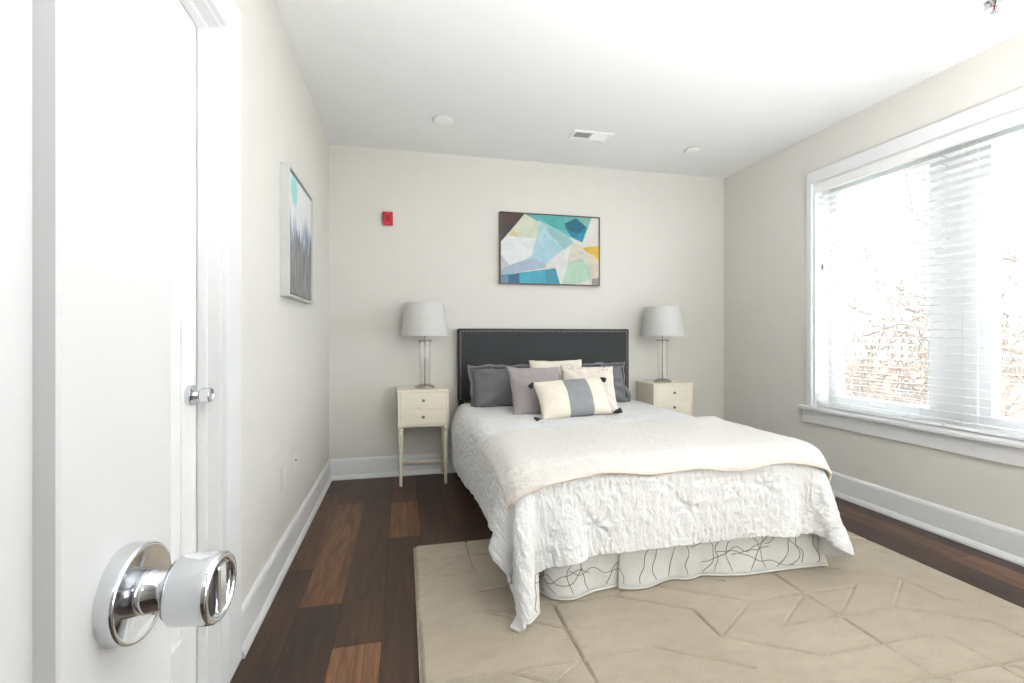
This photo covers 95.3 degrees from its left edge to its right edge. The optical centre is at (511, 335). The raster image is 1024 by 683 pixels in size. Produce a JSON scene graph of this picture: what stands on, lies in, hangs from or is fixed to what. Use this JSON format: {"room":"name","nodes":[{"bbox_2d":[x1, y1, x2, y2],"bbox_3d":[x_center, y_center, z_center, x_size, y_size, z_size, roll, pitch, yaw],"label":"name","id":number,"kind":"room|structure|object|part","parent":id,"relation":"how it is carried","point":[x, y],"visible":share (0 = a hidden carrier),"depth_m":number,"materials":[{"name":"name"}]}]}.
{"room":"bedroom","nodes":[
{"label":"bedroom","id":0,"kind":"room"},
{"bbox_2d":[235,0,328,601],"bbox_3d":[-0.990,-0.180,1.518,0.140,2.550,4.127,0,0,-13],"label":"wall","id":1,"kind":"structure","parent":0,"point":[285,341],"depth_m":2.06,"materials":[{"name":"beige paint"}]},
{"bbox_2d":[171,0,213,682],"bbox_3d":[-0.860,0.070,1.048,0.096,2.034,0.782,0,0,-13],"label":"door","id":2,"kind":"structure","parent":1,"relation":"in","point":[185,394],"depth_m":1.33,"materials":[{"name":"paint"}]},
{"bbox_3d":[-0.903,0.175,1.378,0.030,0.044,0.044,0,0,-13],"label":"knob","id":3,"kind":"part","parent":2,"relation":"part of","materials":[{"name":"silver metal"}]},
{"bbox_2d":[180,0,221,682],"bbox_3d":[-0.879,0.061,1.044,0.141,2.068,0.832,0,0,-13],"label":"trim","id":4,"kind":"structure","parent":1,"relation":"attached to","point":[209,29],"depth_m":1.44,"materials":[{"name":"white paint"}]},
{"bbox_2d":[207,0,241,682],"bbox_3d":[-0.803,0.003,1.062,0.018,2.184,1.064,0,0,-13],"label":"trim","id":5,"kind":"structure","parent":1,"relation":"attached to","point":[227,12],"depth_m":1.50,"materials":[{"name":"white paint"}]},
{"bbox_2d":[281,464,285,491],"bbox_3d":[-1.072,0.668,2.194,0.008,0.116,0.072,0,0,-13],"label":"wall plate","id":6,"kind":"object","parent":1,"relation":"attached to","point":[283,469],"visible":1,"depth_m":2.18,"materials":[{"name":"beige plastic"}]},
{"bbox_2d":[283,467,285,487],"bbox_3d":[-1.069,0.668,2.195,0.002,0.090,0.034,0,0,-13],"label":"socket","id":7,"kind":"object","parent":6,"relation":"attached to","point":[284,468],"depth_m":2.19,"materials":[{"name":"beige plastic"}]},
{"bbox_2d":[242,459,331,658],"bbox_3d":[-1.149,1.016,2.564,0.026,0.158,2.019,0,0,-13],"label":"baseboard","id":8,"kind":"structure","parent":1,"relation":"attached to","point":[255,606],"depth_m":2.05,"materials":[{"name":"white paint"}]},
{"bbox_2d":[293,448,296,472],"bbox_3d":[-1.121,0.643,2.416,0.013,0.116,0.072,0,0,-13],"label":"wall plate","id":9,"kind":"object","parent":1,"relation":"attached to","point":[295,449],"visible":1,"depth_m":2.40,"materials":[{"name":"beige plastic"}]},
{"bbox_2d":[280,162,312,303],"bbox_3d":[-1.107,-0.488,2.422,0.041,0.610,0.585,0,0,-13],"label":"abstract painting","id":10,"kind":"object","parent":1,"relation":"attached to","point":[296,203],"visible":1,"depth_m":2.28,"materials":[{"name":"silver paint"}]},
{"bbox_2d":[329,144,723,460],"bbox_3d":[0.347,-0.180,4.021,3.881,2.550,0.140,0,0,-13],"label":"wall","id":11,"kind":"structure","parent":0,"point":[662,234],"depth_m":3.79,"materials":[{"name":"beige paint"}]},
{"bbox_2d":[383,211,392,225],"bbox_3d":[-0.964,-0.910,3.625,0.076,0.104,0.036,0,0,-13],"label":"fire alarm horn","id":12,"kind":"object","parent":11,"relation":"attached to","point":[387,216],"visible":1,"depth_m":3.61,"materials":[{"name":"red plastic"}]},
{"bbox_2d":[330,452,456,480],"bbox_3d":[0.288,1.016,3.922,3.413,0.158,0.026,0,0,-13],"label":"baseboard","id":13,"kind":"structure","parent":11,"relation":"attached to","point":[379,466],"depth_m":3.62,"materials":[{"name":"white paint"}]},
{"bbox_2d":[499,211,599,285],"bbox_3d":[0.324,-0.721,3.922,0.874,0.589,0.039,0,0,-13],"label":"abstract painting","id":14,"kind":"object","parent":11,"relation":"attached to","point":[535,248],"visible":1,"depth_m":3.91,"materials":[{"name":"multicoloured paint"}]},
{"bbox_2d":[230,473,1023,682],"bbox_3d":[0.189,1.145,0.756,5.111,0.100,6.187,0,0,-13],"label":"floor","id":15,"kind":"structure","parent":0,"point":[343,610],"depth_m":2.15,"materials":[{"name":"brown wood"}]},
{"bbox_2d":[397,385,448,486],"bbox_3d":[-0.674,0.745,3.533,0.373,0.700,0.313,0,0,-13],"label":"nightstand","id":16,"kind":"object","parent":15,"relation":"on","point":[416,407],"visible":1,"depth_m":3.41,"materials":[{"name":"beige paint"}]},
{"bbox_3d":[-0.807,0.880,3.391,0.033,0.430,0.033,0,0,-13],"label":"leg","id":17,"kind":"part","parent":16,"relation":"part of","materials":[{"name":"beige paint"}]},
{"bbox_3d":[-0.668,0.475,3.504,0.329,0.124,0.202,0,0,-13],"label":"drawer","id":18,"kind":"part","parent":16,"relation":"part of","materials":[{"name":"beige paint"}]},
{"bbox_3d":[-0.668,0.594,3.504,0.329,0.110,0.202,0,0,-13],"label":"drawer","id":19,"kind":"part","parent":16,"relation":"part of","materials":[{"name":"beige paint"}]},
{"bbox_2d":[401,302,447,388],"bbox_3d":[-0.661,0.074,3.542,0.356,0.640,0.356,0,0,-13],"label":"table lamp","id":20,"kind":"object","parent":16,"relation":"on","point":[424,319],"visible":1,"depth_m":3.41,"materials":[{"name":"white fabric"}]},
{"bbox_3d":[-0.661,0.149,3.542,0.032,0.450,0.032,0,0,-13],"label":"stem","id":21,"kind":"part","parent":20,"relation":"part of","materials":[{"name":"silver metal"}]},
{"bbox_3d":[-0.661,-0.121,3.542,0.356,0.248,0.356,0,0,-13],"label":"lamp shade","id":22,"kind":"part","parent":20,"relation":"part of","materials":[{"name":"grey fabric"}]},
{"bbox_3d":[-0.548,0.880,3.701,0.033,0.430,0.033,0,0,-13],"label":"leg","id":23,"kind":"part","parent":16,"relation":"part of","materials":[{"name":"beige paint"}]},
{"bbox_3d":[-0.493,0.880,3.465,0.033,0.430,0.033,0,0,-13],"label":"leg","id":24,"kind":"part","parent":16,"relation":"part of","materials":[{"name":"beige paint"}]},
{"bbox_2d":[457,329,628,406],"bbox_3d":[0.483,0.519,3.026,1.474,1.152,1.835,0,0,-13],"label":"headboard","id":25,"kind":"object","parent":15,"relation":"on","point":[475,347],"visible":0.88,"depth_m":3.83,"materials":[{"name":"grey fabric"}]},
{"bbox_3d":[-0.407,0.795,3.730,0.044,0.600,0.050,0,0,-13],"label":"leg","id":26,"kind":"part","parent":25,"relation":"part of","materials":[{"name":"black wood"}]},
{"bbox_2d":[482,511,827,624],"bbox_3d":[0.549,0.917,2.846,1.504,0.345,1.951,0,0,-13],"label":"bed skirt","id":27,"kind":"object","parent":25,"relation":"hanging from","point":[644,569],"visible":0.35,"depth_m":2.04,"materials":[{"name":"white fabric"}]},
{"bbox_3d":[0.270,0.909,1.952,0.419,0.329,0.161,0,0,6],"label":"panel","id":28,"kind":"part","parent":27,"relation":"part of","materials":[{"name":"white fabric"}]},
{"bbox_2d":[451,399,854,633],"bbox_3d":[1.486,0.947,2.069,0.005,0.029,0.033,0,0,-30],"label":"comforter","id":29,"kind":"object","parent":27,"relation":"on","point":[568,523],"visible":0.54,"depth_m":1.97,"materials":[{"name":"white fabric"}]},
{"bbox_2d":[468,364,529,406],"bbox_3d":[-0.011,0.393,3.530,0.643,0.366,0.197,0,0,-11],"label":"pillow","id":30,"kind":"object","parent":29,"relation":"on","point":[490,386],"visible":0.36,"depth_m":3.45,"materials":[{"name":"grey fabric"}]},
{"bbox_2d":[506,366,558,414],"bbox_3d":[0.167,0.383,3.222,0.396,0.340,0.212,0,0,-18],"label":"pillow","id":31,"kind":"object","parent":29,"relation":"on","point":[525,400],"visible":0.59,"depth_m":3.16,"materials":[{"name":"beige fabric"}]},
{"bbox_2d":[529,359,581,379],"bbox_3d":[0.340,0.344,3.477,0.421,0.327,0.162,0,0,-14],"label":"pillow","id":32,"kind":"object","parent":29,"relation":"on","point":[533,364],"visible":0.21,"depth_m":3.46,"materials":[{"name":"beige fabric"}]},
{"bbox_2d":[528,377,622,420],"bbox_3d":[0.407,0.411,3.069,0.624,0.254,0.203,0,0,-18],"label":"pillow","id":33,"kind":"object","parent":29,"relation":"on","point":[585,396],"visible":0.99,"depth_m":3.01,"materials":[{"name":"beige fabric"}]},
{"bbox_2d":[560,365,617,410],"bbox_3d":[0.555,0.382,3.333,0.413,0.341,0.200,0,0,-9],"label":"pillow","id":34,"kind":"object","parent":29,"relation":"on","point":[568,372],"visible":0.44,"depth_m":3.33,"materials":[{"name":"beige fabric"}]},
{"bbox_2d":[582,362,630,401],"bbox_3d":[0.640,0.390,3.682,0.626,0.365,0.206,0,0,-16],"label":"pillow","id":35,"kind":"object","parent":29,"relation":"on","point":[622,393],"visible":0.18,"depth_m":3.71,"materials":[{"name":"grey fabric"}]},
{"bbox_2d":[480,416,831,508],"bbox_3d":[0.655,0.608,2.318,1.584,0.255,0.785,0,0,-13],"label":"throw blanket","id":36,"kind":"object","parent":29,"relation":"on","point":[524,462],"visible":0.98,"depth_m":2.06,"materials":[{"name":"white fabric"}]},
{"bbox_3d":[0.956,0.909,2.090,1.052,0.328,0.048,0,0,-12],"label":"panel","id":37,"kind":"part","parent":27,"relation":"part of","materials":[{"name":"white fabric"}]},
{"bbox_2d":[637,380,693,415],"bbox_3d":[1.310,0.745,3.995,0.373,0.700,0.313,0,0,-13],"label":"nightstand","id":38,"kind":"object","parent":15,"relation":"on","point":[676,395],"visible":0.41,"depth_m":3.88,"materials":[{"name":"beige paint"}]},
{"bbox_2d":[641,306,684,382],"bbox_3d":[1.287,0.074,3.996,0.356,0.640,0.356,0,0,-13],"label":"table lamp","id":39,"kind":"object","parent":38,"relation":"on","point":[662,321],"visible":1,"depth_m":3.86,"materials":[{"name":"white fabric"}]},
{"bbox_3d":[1.287,0.149,3.996,0.032,0.450,0.032,0,0,-13],"label":"stem","id":40,"kind":"part","parent":39,"relation":"part of","materials":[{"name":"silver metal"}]},
{"bbox_3d":[1.287,-0.121,3.996,0.356,0.248,0.356,0,0,-13],"label":"lamp shade","id":41,"kind":"part","parent":39,"relation":"part of","materials":[{"name":"grey fabric"}]},
{"bbox_3d":[1.317,0.475,3.966,0.329,0.124,0.202,0,0,-13],"label":"drawer","id":42,"kind":"part","parent":38,"relation":"part of","materials":[{"name":"beige paint"}]},
{"bbox_3d":[1.317,0.594,3.966,0.329,0.110,0.202,0,0,-13],"label":"drawer","id":43,"kind":"part","parent":38,"relation":"part of","materials":[{"name":"beige paint"}]},
{"bbox_2d":[413,530,1023,682],"bbox_3d":[0.868,1.085,1.675,2.350,0.018,2.030,0,0,-13],"label":"area rug","id":44,"kind":"object","parent":15,"relation":"on","point":[879,614],"visible":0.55,"depth_m":1.71,"materials":[{"name":"beige fabric"}]},
{"bbox_2d":[273,0,1023,178],"bbox_3d":[0.312,-1.515,0.846,5.391,0.120,6.307,0,0,-13],"label":"ceiling","id":45,"kind":"structure","parent":0,"point":[741,83],"depth_m":2.52,"materials":[{"name":"paint"}]},
{"bbox_2d":[433,115,452,124],"bbox_3d":[-0.462,-1.447,3.137,0.132,0.016,0.132,0,0,-13],"label":"smoke detector","id":46,"kind":"object","parent":45,"relation":"attached to","point":[440,120],"visible":1,"depth_m":3.12,"materials":[{"name":"white plastic"}]},
{"bbox_2d":[568,130,613,141],"bbox_3d":[0.570,-1.451,3.393,0.300,0.010,0.136,0,0,-13],"label":"ceiling vent","id":47,"kind":"object","parent":45,"relation":"in","point":[576,134],"visible":1,"depth_m":3.39,"materials":[{"name":"white plastic"}]},
{"bbox_2d":[685,147,700,153],"bbox_3d":[1.414,-1.447,3.651,0.116,0.016,0.116,0,0,-13],"label":"sprinkler cover","id":48,"kind":"object","parent":45,"relation":"attached to","point":[693,150],"visible":1,"depth_m":3.63,"materials":[{"name":"white plastic"}]},
{"bbox_2d":[983,0,1003,13],"bbox_3d":[2.095,-1.430,2.028,0.070,0.050,0.070,0,0,-13],"label":"sprinkler","id":49,"kind":"object","parent":45,"relation":"attached to","point":[989,3],"visible":1,"depth_m":2.02,"materials":[{"name":"silver metal"}]},
{"bbox_2d":[724,32,1023,531],"bbox_3d":[2.784,-0.180,1.319,0.240,2.550,6.227,0,0,-13],"label":"wall","id":50,"kind":"structure","parent":0,"point":[765,201],"depth_m":3.46,"materials":[{"name":"beige paint"}]},
{"bbox_2d":[830,152,938,420],"bbox_3d":[2.417,-0.293,3.054,0.088,1.587,0.712,0,0,-13],"label":"window","id":51,"kind":"structure","parent":50,"relation":"in","point":[932,317],"depth_m":3.08,"materials":[{"name":"white paint"}]},
{"bbox_2d":[816,140,946,425],"bbox_3d":[2.302,-0.292,2.981,0.074,1.588,0.799,0,0,-13],"label":"window blind","id":52,"kind":"object","parent":51,"relation":"attached to","point":[934,147],"visible":0.97,"depth_m":2.91,"materials":[{"name":"white plastic"}]},
{"bbox_3d":[2.196,-0.762,3.302,0.003,0.505,0.005,0,0,-13],"label":"lift cord","id":53,"kind":"part","parent":52,"relation":"part of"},
{"bbox_3d":[2.242,-0.282,3.271,0.058,1.525,0.002,0,0,-13],"label":"ladder cord","id":54,"kind":"part","parent":52,"relation":"part of","materials":[{"name":"white fabric"}]},
{"bbox_3d":[2.310,0.493,2.983,0.052,0.018,0.784,0,0,-13],"label":"rail","id":55,"kind":"part","parent":52,"relation":"part of","materials":[{"name":"white plastic"}]},
{"bbox_3d":[2.377,-0.282,2.694,0.058,1.525,0.002,0,0,-13],"label":"ladder cord","id":56,"kind":"part","parent":52,"relation":"part of","materials":[{"name":"white fabric"}]},
{"bbox_2d":[797,405,1023,448],"bbox_3d":[2.503,0.522,2.146,0.172,0.025,2.735,0,0,-13],"label":"trim","id":57,"kind":"structure","parent":50,"relation":"attached to","point":[999,440],"depth_m":2.62,"materials":[{"name":"white paint"}]},
{"bbox_2d":[803,409,1023,467],"bbox_3d":[2.461,0.582,2.134,0.020,0.093,2.700,0,0,-13],"label":"trim","id":58,"kind":"structure","parent":50,"relation":"attached to","point":[977,449],"depth_m":2.64,"materials":[{"name":"white paint"}]},
{"bbox_2d":[807,87,1023,405],"bbox_3d":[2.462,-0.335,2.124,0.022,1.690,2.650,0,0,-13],"label":"trim","id":59,"kind":"structure","parent":50,"relation":"attached to","point":[1014,100],"depth_m":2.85,"materials":[{"name":"white paint"}]},
{"bbox_2d":[830,471,1023,566],"bbox_3d":[2.417,1.016,2.312,0.026,0.158,4.127,0,0,-13],"label":"baseboard","id":60,"kind":"structure","parent":50,"relation":"attached to","point":[998,540],"depth_m":2.59,"materials":[{"name":"white paint"}]},
{"bbox_2d":[939,138,978,427],"bbox_3d":[2.642,-0.293,2.171,0.110,1.587,1.110,0,0,-13],"label":"window blind","id":61,"kind":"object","parent":50,"relation":"attached to","point":[945,333],"depth_m":2.60,"materials":[{"name":"white paint"}]},
{"bbox_2d":[979,123,1023,434],"bbox_3d":[2.624,-0.293,2.167,0.088,1.587,0.730,0,0,-13],"label":"window","id":62,"kind":"structure","parent":50,"relation":"in","point":[1007,424],"depth_m":2.47,"materials":[{"name":"white paint"}]},
{"bbox_2d":[940,109,1023,439],"bbox_3d":[2.503,-0.292,2.140,0.063,1.588,0.929,0,0,-13],"label":"window blind","id":63,"kind":"object","parent":62,"relation":"attached to","point":[1016,118],"visible":1,"depth_m":2.42,"materials":[{"name":"white plastic"}]},
{"bbox_3d":[2.424,-0.282,2.492,0.058,1.525,0.002,0,0,-13],"label":"ladder cord","id":64,"kind":"part","parent":63,"relation":"part of","materials":[{"name":"white fabric"}]},
{"bbox_3d":[2.506,0.493,2.140,0.052,0.018,0.914,0,0,-13],"label":"rail","id":65,"kind":"part","parent":63,"relation":"part of","materials":[{"name":"white plastic"}]},
{"bbox_3d":[1.167,-0.180,-0.159,3.581,2.550,0.120,0,0,-13],"label":"wall","id":66,"kind":"structure","parent":0,"visible":0},
{"bbox_2d":[0,0,236,682],"bbox_3d":[-0.165,0.060,-0.005,0.097,2.050,0.762,0,0,-13],"label":"door","id":67,"kind":"structure","parent":66,"relation":"in","point":[91,591],"depth_m":0.27,"materials":[{"name":"white paint"}]},
{"bbox_3d":[-0.204,0.165,0.305,0.029,0.044,0.044,0,0,-7],"label":"knob","id":68,"kind":"part","parent":67,"relation":"part of","materials":[{"name":"silver metal"}]},
{"label":"outside","id":69,"kind":"structure","parent":0,"visible":0},
{"bbox_3d":[42.319,7.695,25.258,86.109,0.200,130.000,0,0,-13],"label":"ground","id":70,"kind":"structure","parent":69,"visible":0},
{"bbox_2d":[845,163,1023,418],"bbox_3d":[6.186,2.265,6.121,8.242,10.670,5.984,0,0,-25],"label":"bare tree","id":71,"kind":"object","parent":70,"relation":"on","point":[1011,351],"visible":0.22,"depth_m":6.05,"materials":[{"name":"grey plant"}]},
{"bbox_2d":[845,237,1023,401],"bbox_3d":[6.470,2.546,9.711,7.119,10.109,6.822,0,0,43],"label":"bare tree","id":72,"kind":"object","parent":70,"relation":"on","point":[900,303],"visible":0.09,"depth_m":9.12,"materials":[{"name":"grey plant"}]},
{"bbox_2d":[845,218,1023,415],"bbox_3d":[10.813,2.161,13.243,8.382,10.878,8.372,0,0,-35],"label":"bare tree","id":73,"kind":"object","parent":70,"relation":"on","point":[852,258],"visible":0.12,"depth_m":12.11,"materials":[{"name":"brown plant"}]},
{"bbox_2d":[845,327,1023,418],"bbox_3d":[22.960,3.595,24.856,8.600,8.000,10.600,0,0,-13],"label":"house","id":74,"kind":"structure","parent":70,"relation":"on","point":[1012,408],"depth_m":23.33,"materials":[{"name":"red brick"}]},
{"bbox_3d":[18.737,2.895,25.156,0.010,1.240,0.840,0,0,-13],"label":"pane","id":75,"kind":"part","parent":74,"relation":"part of","materials":[{"name":"clear glass"}]},
{"bbox_3d":[19.304,2.895,22.721,0.010,1.240,0.840,0,0,-13],"label":"pane","id":76,"kind":"part","parent":74,"relation":"part of","materials":[{"name":"clear glass"}]}
]}

